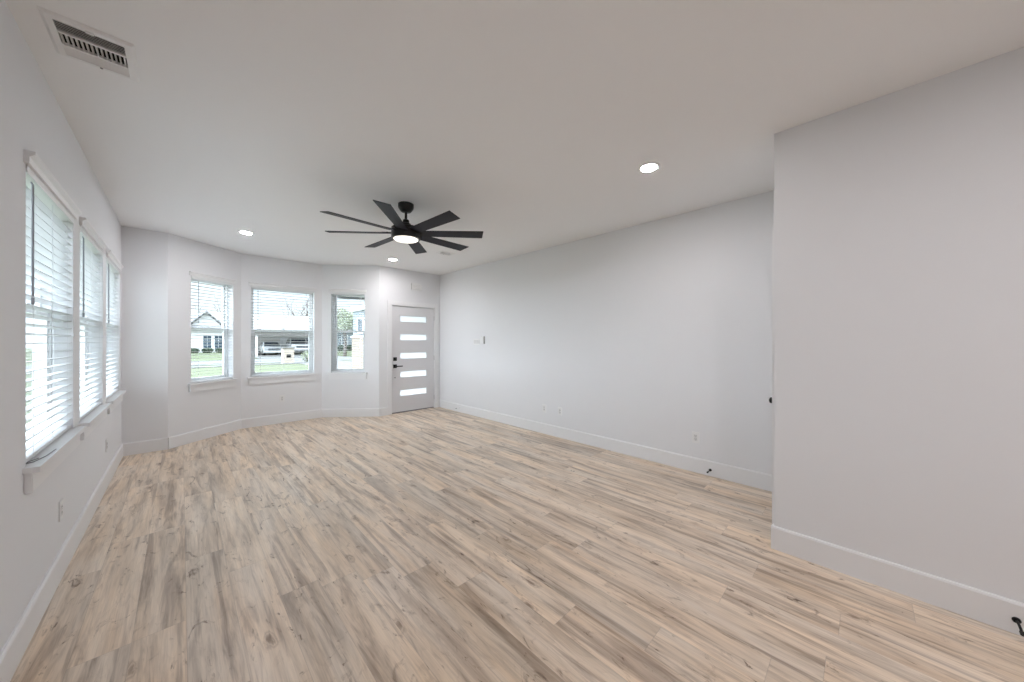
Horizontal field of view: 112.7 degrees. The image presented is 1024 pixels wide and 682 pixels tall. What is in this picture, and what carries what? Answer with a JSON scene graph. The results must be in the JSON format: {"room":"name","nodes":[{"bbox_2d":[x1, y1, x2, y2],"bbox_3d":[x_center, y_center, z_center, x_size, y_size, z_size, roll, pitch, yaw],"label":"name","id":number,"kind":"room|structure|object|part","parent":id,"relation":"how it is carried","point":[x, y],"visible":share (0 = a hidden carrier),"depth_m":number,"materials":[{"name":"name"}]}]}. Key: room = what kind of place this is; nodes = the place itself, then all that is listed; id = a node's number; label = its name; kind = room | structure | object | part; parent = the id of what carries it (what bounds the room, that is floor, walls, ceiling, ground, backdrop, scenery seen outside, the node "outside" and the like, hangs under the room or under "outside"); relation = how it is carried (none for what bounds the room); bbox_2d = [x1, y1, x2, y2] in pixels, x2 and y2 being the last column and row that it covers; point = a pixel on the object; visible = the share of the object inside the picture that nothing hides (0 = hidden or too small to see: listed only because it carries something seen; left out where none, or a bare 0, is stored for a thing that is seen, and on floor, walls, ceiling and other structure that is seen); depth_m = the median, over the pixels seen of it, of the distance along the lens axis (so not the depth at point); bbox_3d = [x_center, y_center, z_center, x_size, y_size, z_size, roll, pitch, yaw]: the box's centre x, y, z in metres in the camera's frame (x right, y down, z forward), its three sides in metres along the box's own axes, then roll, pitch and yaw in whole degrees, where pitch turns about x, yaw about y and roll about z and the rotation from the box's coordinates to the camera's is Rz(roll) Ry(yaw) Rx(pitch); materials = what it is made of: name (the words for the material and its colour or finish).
{"room":"empty living room","nodes":[
{"label":"empty living room","id":0,"kind":"room"},
{"bbox_2d":[0,0,120,651],"bbox_3d":[-1.050,0.000,0.235,0.160,2.750,10.520,0,0,-44],"label":"wall","id":1,"kind":"structure","parent":0,"point":[32,534],"depth_m":1.64,"materials":[{"name":"white paint"}]},
{"bbox_2d":[22,149,85,493],"bbox_3d":[-2.596,-0.086,1.870,0.198,1.559,1.050,0,0,-44],"label":"window","id":2,"kind":"structure","parent":1,"relation":"in","point":[35,473],"depth_m":1.95,"materials":[{"name":"white plastic"}]},
{"bbox_3d":[-2.656,-0.471,1.812,0.024,0.633,0.916,0,0,-44],"label":"sash","id":3,"kind":"part","parent":2,"relation":"part of","materials":[{"name":"white plastic"}]},
{"bbox_3d":[-2.637,0.179,1.831,0.026,0.748,0.916,0,0,-44],"label":"sash","id":4,"kind":"part","parent":2,"relation":"part of","materials":[{"name":"white plastic"}]},
{"bbox_3d":[-2.644,-0.117,1.823,0.065,1.385,0.960,0,0,-44],"label":"frame","id":5,"kind":"part","parent":2,"relation":"part of","materials":[{"name":"white plastic"}]},
{"bbox_2d":[26,165,74,463],"bbox_3d":[-2.567,-0.118,1.898,0.096,1.382,0.954,0,0,-44],"label":"window blind","id":6,"kind":"object","parent":2,"relation":"attached to","point":[45,228],"visible":0.83,"depth_m":1.87,"materials":[{"name":"white plastic"}]},
{"bbox_3d":[-2.341,-0.102,1.636,0.056,1.315,0.002,0,0,-44],"label":"ladder cord","id":7,"kind":"part","parent":6,"relation":"part of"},
{"bbox_3d":[-2.326,0.571,1.692,0.028,0.005,0.273,0,0,-32],"label":"loose cord","id":8,"kind":"part","parent":6,"relation":"part of","materials":[{"name":"grey plastic"}]},
{"bbox_3d":[-2.582,-0.102,1.884,0.056,1.315,0.002,0,0,-44],"label":"ladder cord","id":9,"kind":"part","parent":6,"relation":"part of","materials":[{"name":"white fabric"}]},
{"bbox_3d":[-2.582,0.558,1.884,0.050,0.018,0.954,0,0,-44],"label":"rail","id":10,"kind":"part","parent":6,"relation":"part of","materials":[{"name":"white plastic"}]},
{"bbox_3d":[-2.822,-0.102,2.132,0.056,1.315,0.002,0,0,-44],"label":"ladder cord","id":11,"kind":"part","parent":6,"relation":"part of","materials":[{"name":"white fabric"}]},
{"bbox_3d":[-2.844,-0.384,2.209,0.013,0.712,0.015,0,0,-44],"label":"lift cord","id":12,"kind":"part","parent":6,"relation":"part of","materials":[{"name":"white fabric"}]},
{"bbox_3d":[-2.549,-0.838,1.916,0.032,0.056,1.020,0,0,-44],"label":"head trim","id":13,"kind":"part","parent":2,"relation":"part of","materials":[{"name":"white wood"}]},
{"bbox_2d":[59,498,62,521],"bbox_3d":[-2.652,0.994,2.006,0.008,0.116,0.072,0,0,-44],"label":"wall outlet","id":14,"kind":"object","parent":1,"relation":"attached to","point":[61,500],"visible":1,"depth_m":2.00,"materials":[{"name":"white plastic"}]},
{"bbox_2d":[0,444,122,681],"bbox_3d":[-1.043,1.300,0.353,0.015,0.150,10.360,0,0,-44],"label":"baseboard","id":15,"kind":"structure","parent":1,"relation":"attached to","point":[16,645],"depth_m":1.77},
{"bbox_2d":[78,217,110,439],"bbox_3d":[-3.408,-0.086,2.705,0.198,1.559,1.060,0,0,-44],"label":"window","id":16,"kind":"structure","parent":1,"relation":"in","point":[95,417],"depth_m":2.86,"materials":[{"name":"white plastic"}]},
{"bbox_3d":[-3.448,0.179,2.667,0.026,0.748,0.926,0,0,-44],"label":"sash","id":17,"kind":"part","parent":16,"relation":"part of","materials":[{"name":"white plastic"}]},
{"bbox_3d":[-3.456,-0.117,2.659,0.065,1.385,0.970,0,0,-44],"label":"frame","id":18,"kind":"part","parent":16,"relation":"part of","materials":[{"name":"white plastic"}]},
{"bbox_2d":[80,226,103,419],"bbox_3d":[-3.386,-0.121,2.727,0.074,1.376,0.964,0,0,-44],"label":"window blind","id":19,"kind":"object","parent":16,"relation":"attached to","point":[89,248],"visible":0.78,"depth_m":2.77,"materials":[{"name":"white plastic"}]},
{"bbox_3d":[-3.393,0.558,2.720,0.050,0.018,0.964,0,0,-44],"label":"rail","id":20,"kind":"part","parent":19,"relation":"part of","materials":[{"name":"white plastic"}]},
{"bbox_3d":[-3.636,-0.102,2.970,0.056,1.315,0.002,0,0,-44],"label":"ladder cord","id":21,"kind":"part","parent":19,"relation":"part of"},
{"bbox_3d":[-3.659,-0.384,3.049,0.013,0.712,0.015,0,0,-44],"label":"lift cord","id":22,"kind":"part","parent":19,"relation":"part of","materials":[{"name":"white fabric"}]},
{"bbox_3d":[-3.360,-0.838,2.752,0.032,0.056,1.030,0,0,-44],"label":"head trim","id":23,"kind":"part","parent":16,"relation":"part of","materials":[{"name":"white wood"}]},
{"bbox_2d":[105,439,107,451],"bbox_3d":[-3.846,0.990,3.235,0.008,0.116,0.072,0,0,-44],"label":"wall outlet","id":24,"kind":"object","parent":1,"relation":"attached to","point":[106,440],"visible":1,"depth_m":3.21,"materials":[{"name":"white plastic"}]},
{"bbox_2d":[105,249,125,413],"bbox_3d":[-4.226,-0.086,3.549,0.198,1.559,1.050,0,0,-44],"label":"window","id":25,"kind":"structure","parent":1,"relation":"in","point":[116,398],"depth_m":3.59,"materials":[{"name":"white plastic"}]},
{"bbox_3d":[-4.274,-0.117,3.502,0.065,1.385,0.960,0,0,-44],"label":"frame","id":26,"kind":"part","parent":25,"relation":"part of","materials":[{"name":"white plastic"}]},
{"bbox_2d":[106,256,119,399],"bbox_3d":[-4.205,-0.121,3.570,0.074,1.376,0.954,0,0,-44],"label":"window blind","id":27,"kind":"object","parent":25,"relation":"attached to","point":[111,278],"visible":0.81,"depth_m":3.62,"materials":[{"name":"white plastic"}]},
{"bbox_3d":[-4.211,0.558,3.563,0.050,0.018,0.954,0,0,-44],"label":"rail","id":28,"kind":"part","parent":27,"relation":"part of","materials":[{"name":"white plastic"}]},
{"bbox_3d":[-4.474,-0.384,3.888,0.013,0.712,0.015,0,0,-44],"label":"lift cord","id":29,"kind":"part","parent":27,"relation":"part of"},
{"bbox_3d":[-4.178,-0.838,3.595,0.032,0.056,1.020,0,0,-44],"label":"head trim","id":30,"kind":"part","parent":25,"relation":"part of","materials":[{"name":"white wood"}]},
{"bbox_2d":[121,226,167,443],"bbox_3d":[-4.572,0.000,4.258,0.390,2.750,0.160,0,0,-44],"label":"wall","id":31,"kind":"structure","parent":0,"point":[144,253],"depth_m":4.19,"materials":[{"name":"white paint"}]},
{"bbox_2d":[123,437,167,455],"bbox_3d":[-4.511,1.300,4.195,0.390,0.150,0.015,0,0,-44],"label":"baseboard","id":32,"kind":"structure","parent":31,"relation":"attached to","point":[146,446],"depth_m":4.19,"materials":[{"name":"white wood"}]},
{"bbox_2d":[168,233,240,436],"bbox_3d":[-4.388,0.000,4.902,0.160,2.750,1.121,0,0,7],"label":"wall","id":33,"kind":"structure","parent":0,"point":[187,412],"depth_m":4.61,"materials":[{"name":"white paint"}]},
{"bbox_2d":[168,419,241,448],"bbox_3d":[-4.307,1.300,4.842,0.016,0.150,1.021,0,0,7],"label":"baseboard","id":34,"kind":"structure","parent":33,"relation":"attached to","point":[197,435],"depth_m":4.76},
{"bbox_2d":[188,271,238,392],"bbox_3d":[-4.356,-0.125,4.923,0.198,1.636,0.700,0,0,7],"label":"window","id":35,"kind":"structure","parent":33,"relation":"in","point":[222,383],"depth_m":5.06,"materials":[{"name":"white plastic"}]},
{"bbox_3d":[-4.438,-0.510,4.934,0.024,0.710,0.566,0,0,7],"label":"sash","id":36,"kind":"part","parent":35,"relation":"part of","materials":[{"name":"white plastic"}]},
{"bbox_3d":[-4.411,0.179,4.930,0.026,0.748,0.566,0,0,7],"label":"sash","id":37,"kind":"part","parent":35,"relation":"part of","materials":[{"name":"clear glass"}]},
{"bbox_2d":[191,276,232,382],"bbox_3d":[-4.326,-0.160,4.920,0.074,1.453,0.604,0,0,7],"label":"window blind","id":38,"kind":"object","parent":35,"relation":"attached to","point":[192,277],"visible":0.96,"depth_m":4.88,"materials":[{"name":"white plastic"}]},
{"bbox_3d":[-4.335,0.558,4.921,0.050,0.018,0.604,0,0,7],"label":"rail","id":39,"kind":"part","parent":38,"relation":"part of","materials":[{"name":"white plastic"}]},
{"bbox_3d":[-4.422,-0.156,4.931,0.065,1.462,0.610,0,0,7],"label":"frame","id":40,"kind":"part","parent":35,"relation":"part of","materials":[{"name":"white plastic"}]},
{"bbox_3d":[-4.289,-0.915,4.915,0.032,0.056,0.670,0,0,7],"label":"head trim","id":41,"kind":"part","parent":35,"relation":"part of","materials":[{"name":"white wood"}]},
{"bbox_2d":[241,253,321,418],"bbox_3d":[-3.895,0.000,5.807,1.150,2.750,0.160,0,0,-44],"label":"wall","id":42,"kind":"structure","parent":0,"point":[257,400],"depth_m":5.68,"materials":[{"name":"white paint"}]},
{"bbox_2d":[241,409,321,428],"bbox_3d":[-3.834,1.300,5.745,1.150,0.150,0.015,0,0,-44],"label":"baseboard","id":43,"kind":"structure","parent":42,"relation":"attached to","point":[311,414],"depth_m":5.70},
{"bbox_2d":[279,395,284,401],"bbox_3d":[-3.860,0.965,5.724,0.072,0.116,0.008,0,0,-44],"label":"wall outlet","id":44,"kind":"object","parent":42,"relation":"attached to","point":[281,397],"visible":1,"depth_m":5.72,"materials":[{"name":"white plastic"}]},
{"bbox_2d":[247,281,317,384],"bbox_3d":[-3.875,-0.125,5.787,0.990,1.636,0.198,0,0,-44],"label":"window","id":45,"kind":"structure","parent":42,"relation":"in","point":[305,376],"depth_m":5.74,"materials":[{"name":"white plastic"}]},
{"bbox_3d":[-3.933,-0.510,5.846,0.856,0.710,0.024,0,0,-44],"label":"sash","id":46,"kind":"part","parent":45,"relation":"part of","materials":[{"name":"white plastic"}]},
{"bbox_3d":[-3.914,0.179,5.827,0.856,0.748,0.026,0,0,-44],"label":"sash","id":47,"kind":"part","parent":45,"relation":"part of","materials":[{"name":"clear glass"}]},
{"bbox_2d":[251,285,313,375],"bbox_3d":[-3.854,-0.160,5.765,0.894,1.453,0.074,0,0,-44],"label":"window blind","id":48,"kind":"object","parent":45,"relation":"attached to","point":[259,287],"visible":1,"depth_m":5.75,"materials":[{"name":"white plastic"}]},
{"bbox_3d":[-3.860,0.558,5.771,0.894,0.018,0.050,0,0,-44],"label":"rail","id":49,"kind":"part","parent":48,"relation":"part of","materials":[{"name":"white plastic"}]},
{"bbox_3d":[-3.828,-0.915,5.739,0.960,0.056,0.032,0,0,-44],"label":"head trim","id":50,"kind":"part","parent":45,"relation":"part of","materials":[{"name":"white wood"}]},
{"bbox_2d":[322,265,378,408],"bbox_3d":[-2.983,0.000,6.265,1.101,2.750,0.160,0,0,-4],"label":"wall","id":51,"kind":"structure","parent":0,"point":[336,393],"depth_m":6.20,"materials":[{"name":"white paint"}]},
{"bbox_2d":[327,289,366,378],"bbox_3d":[-2.979,-0.125,6.236,0.685,1.636,0.198,0,0,-4],"label":"window","id":52,"kind":"structure","parent":51,"relation":"in","point":[334,375],"depth_m":6.25,"materials":[{"name":"white plastic"}]},
{"bbox_3d":[-2.985,-0.156,6.303,0.595,1.462,0.065,0,0,-4],"label":"frame","id":53,"kind":"part","parent":52,"relation":"part of","materials":[{"name":"white plastic"}]},
{"bbox_3d":[-2.974,-0.915,6.169,0.655,0.056,0.032,0,0,-4],"label":"head trim","id":54,"kind":"part","parent":52,"relation":"part of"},
{"bbox_2d":[331,292,364,371],"bbox_3d":[-2.977,-0.160,6.206,0.589,1.453,0.074,0,0,-4],"label":"window blind","id":55,"kind":"object","parent":52,"relation":"attached to","point":[336,296],"visible":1,"depth_m":6.20,"materials":[{"name":"white plastic"}]},
{"bbox_3d":[-3.179,-0.141,6.200,0.002,1.392,0.056,0,0,-4],"label":"ladder cord","id":56,"kind":"part","parent":55,"relation":"part of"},
{"bbox_3d":[-2.978,0.558,6.215,0.589,0.018,0.050,0,0,-4],"label":"rail","id":57,"kind":"part","parent":55,"relation":"part of","materials":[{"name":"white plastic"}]},
{"bbox_3d":[-2.776,-0.141,6.231,0.002,1.392,0.056,0,0,-4],"label":"ladder cord","id":58,"kind":"part","parent":55,"relation":"part of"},
{"bbox_3d":[-2.984,0.179,6.292,0.551,0.748,0.026,0,0,-4],"label":"sash","id":59,"kind":"part","parent":52,"relation":"part of","materials":[{"name":"glass"}]},
{"bbox_3d":[-2.986,-0.510,6.319,0.551,0.710,0.024,0,0,-4],"label":"sash","id":60,"kind":"part","parent":52,"relation":"part of","materials":[{"name":"clear glass"}]},
{"bbox_2d":[322,408,378,416],"bbox_3d":[-2.927,1.300,6.181,1.001,0.150,0.016,0,0,-4],"label":"baseboard","id":61,"kind":"structure","parent":51,"relation":"attached to","point":[352,412],"depth_m":6.18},
{"bbox_2d":[379,266,439,407],"bbox_3d":[-1.966,0.000,6.788,1.445,2.750,0.160,0,0,-44],"label":"wall","id":62,"kind":"structure","parent":0,"point":[394,283],"depth_m":6.45,"materials":[{"name":"white paint"}]},
{"bbox_2d":[379,400,439,415],"bbox_3d":[-1.962,1.300,6.670,1.285,0.150,0.015,0,0,-44],"label":"baseboard","id":63,"kind":"structure","parent":62,"relation":"attached to","point":[383,411],"depth_m":6.28,"materials":[{"name":"white wood"}]},
{"bbox_2d":[387,300,438,414],"bbox_3d":[-1.963,0.306,6.753,1.094,2.137,0.210,0,0,-44],"label":"door","id":64,"kind":"structure","parent":62,"relation":"in","point":[412,327],"depth_m":6.69,"materials":[{"name":"white wood"}]},
{"bbox_2d":[410,283,421,290],"bbox_3d":[-1.888,-1.065,6.719,0.250,0.150,0.046,0,0,-44],"label":"door chime","id":65,"kind":"object","parent":62,"relation":"attached to","point":[413,286],"visible":1,"depth_m":6.70,"materials":[{"name":"white plastic"}]},
{"bbox_2d":[5,0,1023,274],"bbox_3d":[0.304,-1.475,2.106,4.590,0.200,11.200,0,0,-44],"label":"ceiling","id":66,"kind":"structure","parent":0,"point":[533,123],"depth_m":1.93,"materials":[{"name":"white paint"}]},
{"bbox_2d":[36,5,139,81],"bbox_3d":[-1.960,-1.365,1.603,0.270,0.019,0.320,0,0,-44],"label":"ceiling vent","id":67,"kind":"object","parent":66,"relation":"in","point":[70,38],"visible":1,"depth_m":1.58,"materials":[{"name":"white metal"}]},
{"bbox_2d":[237,230,254,234],"bbox_3d":[-3.366,-1.371,4.314,0.176,0.009,0.176,0,0,-44],"label":"recessed light","id":68,"kind":"object","parent":66,"relation":"in","point":[239,231],"visible":1,"depth_m":4.30,"materials":[{"name":"white plastic"}]},
{"bbox_2d":[320,200,482,253],"bbox_3d":[-1.066,-1.191,3.430,1.470,0.368,1.470,0,0,-24],"label":"ceiling fan","id":69,"kind":"object","parent":66,"relation":"hanging from","point":[403,232],"visible":1,"depth_m":3.36,"materials":[{"name":"black metal"}]},
{"bbox_3d":[-1.373,-1.083,3.082,0.136,0.006,0.628,15,10,40],"label":"blade","id":70,"kind":"part","parent":69,"relation":"part of","materials":[{"name":"black wood"}]},
{"bbox_3d":[-1.529,-1.083,3.401,0.628,0.006,0.136,0,12,-4],"label":"blade","id":71,"kind":"part","parent":69,"relation":"part of","materials":[{"name":"black wood"}]},
{"bbox_3d":[-1.415,-1.083,3.737,0.628,0.006,0.136,0,11,41],"label":"blade","id":72,"kind":"part","parent":69,"relation":"part of","materials":[{"name":"black wood"}]},
{"bbox_3d":[-1.037,-1.083,2.967,0.136,0.006,0.628,12,-1,-4],"label":"blade","id":73,"kind":"part","parent":69,"relation":"part of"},
{"bbox_3d":[-1.096,-1.083,3.893,0.136,0.006,0.628,-12,1,-4],"label":"blade","id":74,"kind":"part","parent":69,"relation":"part of","materials":[{"name":"black wood"}]},
{"bbox_3d":[-0.718,-1.083,3.124,0.628,0.006,0.136,0,-11,41],"label":"blade","id":75,"kind":"part","parent":69,"relation":"part of","materials":[{"name":"black wood"}]},
{"bbox_3d":[-0.760,-1.083,3.778,0.136,0.006,0.628,-15,-10,40],"label":"blade","id":76,"kind":"part","parent":69,"relation":"part of","materials":[{"name":"black wood"}]},
{"bbox_3d":[-0.603,-1.083,3.460,0.628,0.006,0.136,0,-12,-4],"label":"blade","id":77,"kind":"part","parent":69,"relation":"part of","materials":[{"name":"black wood"}]},
{"bbox_2d":[436,251,454,255],"bbox_3d":[-1.035,-1.365,5.323,0.250,0.019,0.180,0,0,-44],"label":"ceiling vent","id":78,"kind":"object","parent":66,"relation":"in","point":[439,252],"visible":1,"depth_m":5.30,"materials":[{"name":"white metal"}]},
{"bbox_2d":[637,161,660,172],"bbox_3d":[1.084,-1.371,2.700,0.176,0.009,0.176,0,0,-44],"label":"recessed light","id":79,"kind":"object","parent":66,"relation":"in","point":[648,167],"visible":1,"depth_m":2.69,"materials":[{"name":"white plastic"}]},
{"bbox_2d":[10,407,1023,681],"bbox_3d":[0.304,1.475,2.106,4.590,0.200,11.200,0,0,-44],"label":"floor","id":80,"kind":"structure","parent":0,"point":[439,544],"depth_m":1.94,"materials":[{"name":"brown wood"}]},
{"bbox_2d":[440,190,773,474],"bbox_3d":[0.602,0.000,5.066,0.160,2.750,5.888,0,0,-44],"label":"wall","id":81,"kind":"structure","parent":0,"point":[653,334],"depth_m":4.06,"materials":[{"name":"white paint"}]},
{"bbox_2d":[473,339,480,344],"bbox_3d":[-0.635,0.018,6.218,0.010,0.092,0.205,0,0,-44],"label":"light switch","id":82,"kind":"object","parent":81,"relation":"attached to","point":[475,341],"visible":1,"depth_m":6.22,"materials":[{"name":"white plastic"}]},
{"bbox_2d":[480,336,484,343],"bbox_3d":[-0.524,-0.015,6.090,0.029,0.140,0.100,0,0,-44],"label":"thermostat","id":83,"kind":"object","parent":81,"relation":"attached to","point":[482,338],"visible":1,"depth_m":6.07,"materials":[{"name":"white plastic"}]},
{"bbox_2d":[542,404,545,411],"bbox_3d":[0.481,1.001,5.070,0.008,0.116,0.072,0,0,-44],"label":"wall outlet","id":84,"kind":"object","parent":81,"relation":"attached to","point":[543,405],"visible":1,"depth_m":5.08,"materials":[{"name":"white plastic"}]},
{"bbox_2d":[558,407,561,415],"bbox_3d":[0.682,1.003,4.862,0.008,0.116,0.072,0,0,-44],"label":"wall outlet","id":85,"kind":"object","parent":81,"relation":"attached to","point":[559,408],"visible":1,"depth_m":4.85,"materials":[{"name":"white plastic"}]},
{"bbox_2d":[440,400,771,491],"bbox_3d":[0.490,1.300,5.055,0.015,0.150,5.748,0,0,-44],"label":"baseboard","id":86,"kind":"structure","parent":81,"relation":"attached to","point":[743,476],"depth_m":4.03,"materials":[{"name":"white wood"}]},
{"bbox_2d":[692,431,699,443],"bbox_3d":[1.928,1.013,3.579,0.008,0.116,0.072,0,0,-44],"label":"wall outlet","id":87,"kind":"object","parent":81,"relation":"attached to","point":[695,435],"visible":1,"depth_m":3.57,"materials":[{"name":"white plastic"}]},
{"bbox_2d":[774,126,797,532],"bbox_3d":[2.160,0.000,2.588,1.055,2.750,0.120,0,0,-44],"label":"wall","id":88,"kind":"structure","parent":0,"point":[786,141],"depth_m":2.22,"materials":[{"name":"white paint"}]},
{"bbox_2d":[769,227,773,523],"bbox_3d":[2.100,0.306,2.624,0.964,2.137,0.096,0,0,-44],"label":"door","id":89,"kind":"structure","parent":88,"relation":"in","point":[771,399],"depth_m":2.29,"materials":[{"name":"white wood"}]},
{"bbox_3d":[2.100,0.306,2.624,0.964,2.137,0.016,0,0,-44],"label":"casing","id":90,"kind":"part","parent":89,"relation":"part of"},
{"bbox_2d":[798,47,1023,602],"bbox_3d":[3.501,0.000,0.564,0.160,2.750,4.652,0,0,-44],"label":"wall","id":91,"kind":"structure","parent":0,"point":[911,199],"depth_m":1.82,"materials":[{"name":"white paint"}]},
{"bbox_2d":[771,525,1023,635],"bbox_3d":[3.336,1.300,0.609,0.015,0.150,4.627,0,0,-44],"label":"baseboard","id":92,"kind":"structure","parent":91,"relation":"attached to","point":[991,609],"depth_m":1.84,"materials":[{"name":"white wood"}]},
{"bbox_2d":[1011,617,1023,636],"bbox_3d":[2.330,1.312,1.565,0.096,0.035,0.027,0,0,-44],"label":"door stop","id":93,"kind":"object","parent":91,"relation":"attached to","point":[1018,621],"visible":1,"depth_m":1.58,"materials":[{"name":"black metal"}]},
{"bbox_3d":[2.333,1.313,1.568,0.072,0.019,0.009,0,0,-44],"label":"rod","id":94,"kind":"part","parent":93,"relation":"part of","materials":[{"name":"black metal"}]},
{"label":"outside","id":95,"kind":"structure","parent":0,"visible":0},
{"bbox_2d":[26,348,351,423],"bbox_3d":[-13.720,1.405,28.492,100.000,0.560,120.000,0,0,-44],"label":"lawn","id":96,"kind":"structure","parent":95,"point":[215,371],"depth_m":21.68,"materials":[{"name":"green plant"}]},
{"bbox_2d":[191,347,199,352],"bbox_3d":[-30.186,0.897,32.270,0.972,0.600,0.856,0,0,-44],"label":"shrub","id":97,"kind":"object","parent":96,"relation":"on","point":[192,350],"visible":0.65,"depth_m":32.24,"materials":[{"name":"green plant"}]},
{"bbox_2d":[191,310,221,352],"bbox_3d":[-35.697,-0.685,34.335,12.600,4.920,10.200,0,0,-44],"label":"house","id":98,"kind":"structure","parent":96,"relation":"on","point":[214,344],"depth_m":33.69,"materials":[{"name":"white"}]},
{"bbox_3d":[-30.001,0.150,33.578,0.600,1.330,0.008,0,0,-44],"label":"pane","id":99,"kind":"part","parent":98,"relation":"part of","materials":[{"name":"clear glass"}]},
{"bbox_3d":[-29.398,0.150,34.163,0.600,1.330,0.008,0,0,-44],"label":"pane","id":100,"kind":"part","parent":98,"relation":"part of","materials":[{"name":"clear glass"}]},
{"bbox_2d":[201,347,213,352],"bbox_3d":[-29.439,0.898,33.007,1.031,0.598,0.828,0,0,-44],"label":"shrub","id":101,"kind":"object","parent":96,"relation":"on","point":[208,349],"visible":0.71,"depth_m":32.91,"materials":[{"name":"green plant"}]},
{"bbox_2d":[254,314,308,355],"bbox_3d":[-28.296,-0.685,42.145,7.900,4.920,15.300,0,0,-44],"label":"house","id":102,"kind":"structure","parent":96,"relation":"on","point":[259,338],"depth_m":39.04,"materials":[{"name":"grey"}]},
{"bbox_3d":[-25.919,0.600,34.599,0.160,2.350,0.160,0,0,-44],"label":"carport post","id":103,"kind":"part","parent":102,"relation":"part of","materials":[{"name":"white plastic"}]},
{"bbox_3d":[-27.624,0.600,41.453,0.900,2.050,0.070,0,0,-44],"label":"door","id":104,"kind":"part","parent":102,"relation":"part of","materials":[{"name":"white"}]},
{"bbox_2d":[281,347,294,362],"bbox_3d":[-17.115,1.110,26.032,0.820,1.250,0.700,0,0,-44],"label":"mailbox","id":105,"kind":"structure","parent":96,"relation":"on","point":[284,356],"depth_m":25.81,"materials":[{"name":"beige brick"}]},
{"bbox_2d":[276,294,308,316],"bbox_3d":[-31.653,-3.044,50.002,6.334,9.408,6.244,0,0,-2],"label":"bare tree","id":106,"kind":"object","parent":96,"relation":"on","point":[306,303],"visible":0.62,"depth_m":50.30,"materials":[{"name":"grey plant"}]},
{"bbox_2d":[301,350,308,361],"bbox_3d":[-16.147,1.235,27.213,1.295,1.047,1.113,0,0,-44],"label":"shrub","id":107,"kind":"object","parent":96,"relation":"on","point":[306,351],"visible":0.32,"depth_m":26.98,"materials":[{"name":"green plant"}]},
{"bbox_2d":[337,307,352,355],"bbox_3d":[-18.369,-0.999,37.646,3.933,5.578,4.253,0,0,-22],"label":"leafy tree","id":108,"kind":"object","parent":96,"relation":"on","point":[338,313],"visible":0.46,"depth_m":37.40,"materials":[{"name":"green plant"}]},
{"bbox_3d":[-18.369,-2.338,37.646,3.933,2.900,4.253,0,0,-22],"label":"crown","id":109,"kind":"part","parent":108,"relation":"part of","materials":[{"name":"green plant"}]},
{"bbox_2d":[337,329,352,350],"bbox_3d":[-21.713,-1.000,52.089,13.600,5.350,10.200,0,0,-44],"label":"house","id":110,"kind":"structure","parent":96,"relation":"on","point":[338,334],"depth_m":45.12,"materials":[{"name":"grey"}]},
{"bbox_2d":[349,305,364,368],"bbox_3d":[-1.278,0.300,11.553,6.120,2.850,5.760,0,0,-44],"label":"wall","id":111,"kind":"structure","parent":96,"relation":"on","point":[354,328],"depth_m":11.12,"materials":[{"name":"brick"}]},
{"bbox_2d":[337,296,364,298],"bbox_3d":[-2.902,-1.165,7.900,1.360,0.220,2.700,0,0,-44],"label":"porch roof","id":112,"kind":"structure","parent":111,"relation":"on","point":[364,296],"depth_m":8.50,"materials":[{"name":"white plastic"}]},
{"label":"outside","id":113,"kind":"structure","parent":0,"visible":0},
{"bbox_2d":[26,357,351,369],"bbox_3d":[-17.202,1.665,32.079,100.000,0.001,7.000,0,0,-44],"label":"street","id":114,"kind":"structure","parent":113,"point":[193,363],"depth_m":27.70,"materials":[{"name":"grey asphalt"}]},
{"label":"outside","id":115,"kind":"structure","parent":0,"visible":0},
{"bbox_2d":[255,354,344,358],"bbox_3d":[-23.389,1.595,36.874,7.400,0.130,8.500,0,0,-44],"label":"driveway","id":116,"kind":"structure","parent":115,"point":[295,355],"depth_m":34.98,"materials":[{"name":"concrete"}]},
{"bbox_2d":[258,342,282,354],"bbox_3d":[-26.807,0.815,37.840,2.020,1.420,4.547,0,0,-44],"label":"car","id":117,"kind":"object","parent":116,"relation":"on","point":[272,348],"visible":0.72,"depth_m":36.65,"materials":[{"name":"white paint"}]},
{"bbox_2d":[282,338,308,353],"bbox_3d":[-25.048,0.595,39.617,2.160,1.860,5.446,0,0,-44],"label":"pickup truck","id":118,"kind":"object","parent":116,"relation":"on","point":[288,339],"visible":0.41,"depth_m":38.48,"materials":[{"name":"white paint"}]},
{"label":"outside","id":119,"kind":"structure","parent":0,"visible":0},
{"bbox_2d":[295,360,351,368],"bbox_3d":[-9.582,1.660,21.429,3.500,0.001,18.900,0,0,-44],"label":"driveway","id":120,"kind":"structure","parent":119,"point":[340,365],"depth_m":24.09,"materials":[{"name":"concrete"}]},
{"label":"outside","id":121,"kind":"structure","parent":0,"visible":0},
{"bbox_2d":[26,360,351,373],"bbox_3d":[-13.476,1.655,28.241,100.000,0.001,1.300,0,0,-44],"label":"sidewalk","id":122,"kind":"structure","parent":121,"point":[351,360],"depth_m":24.02,"materials":[{"name":"concrete"}]}
]}

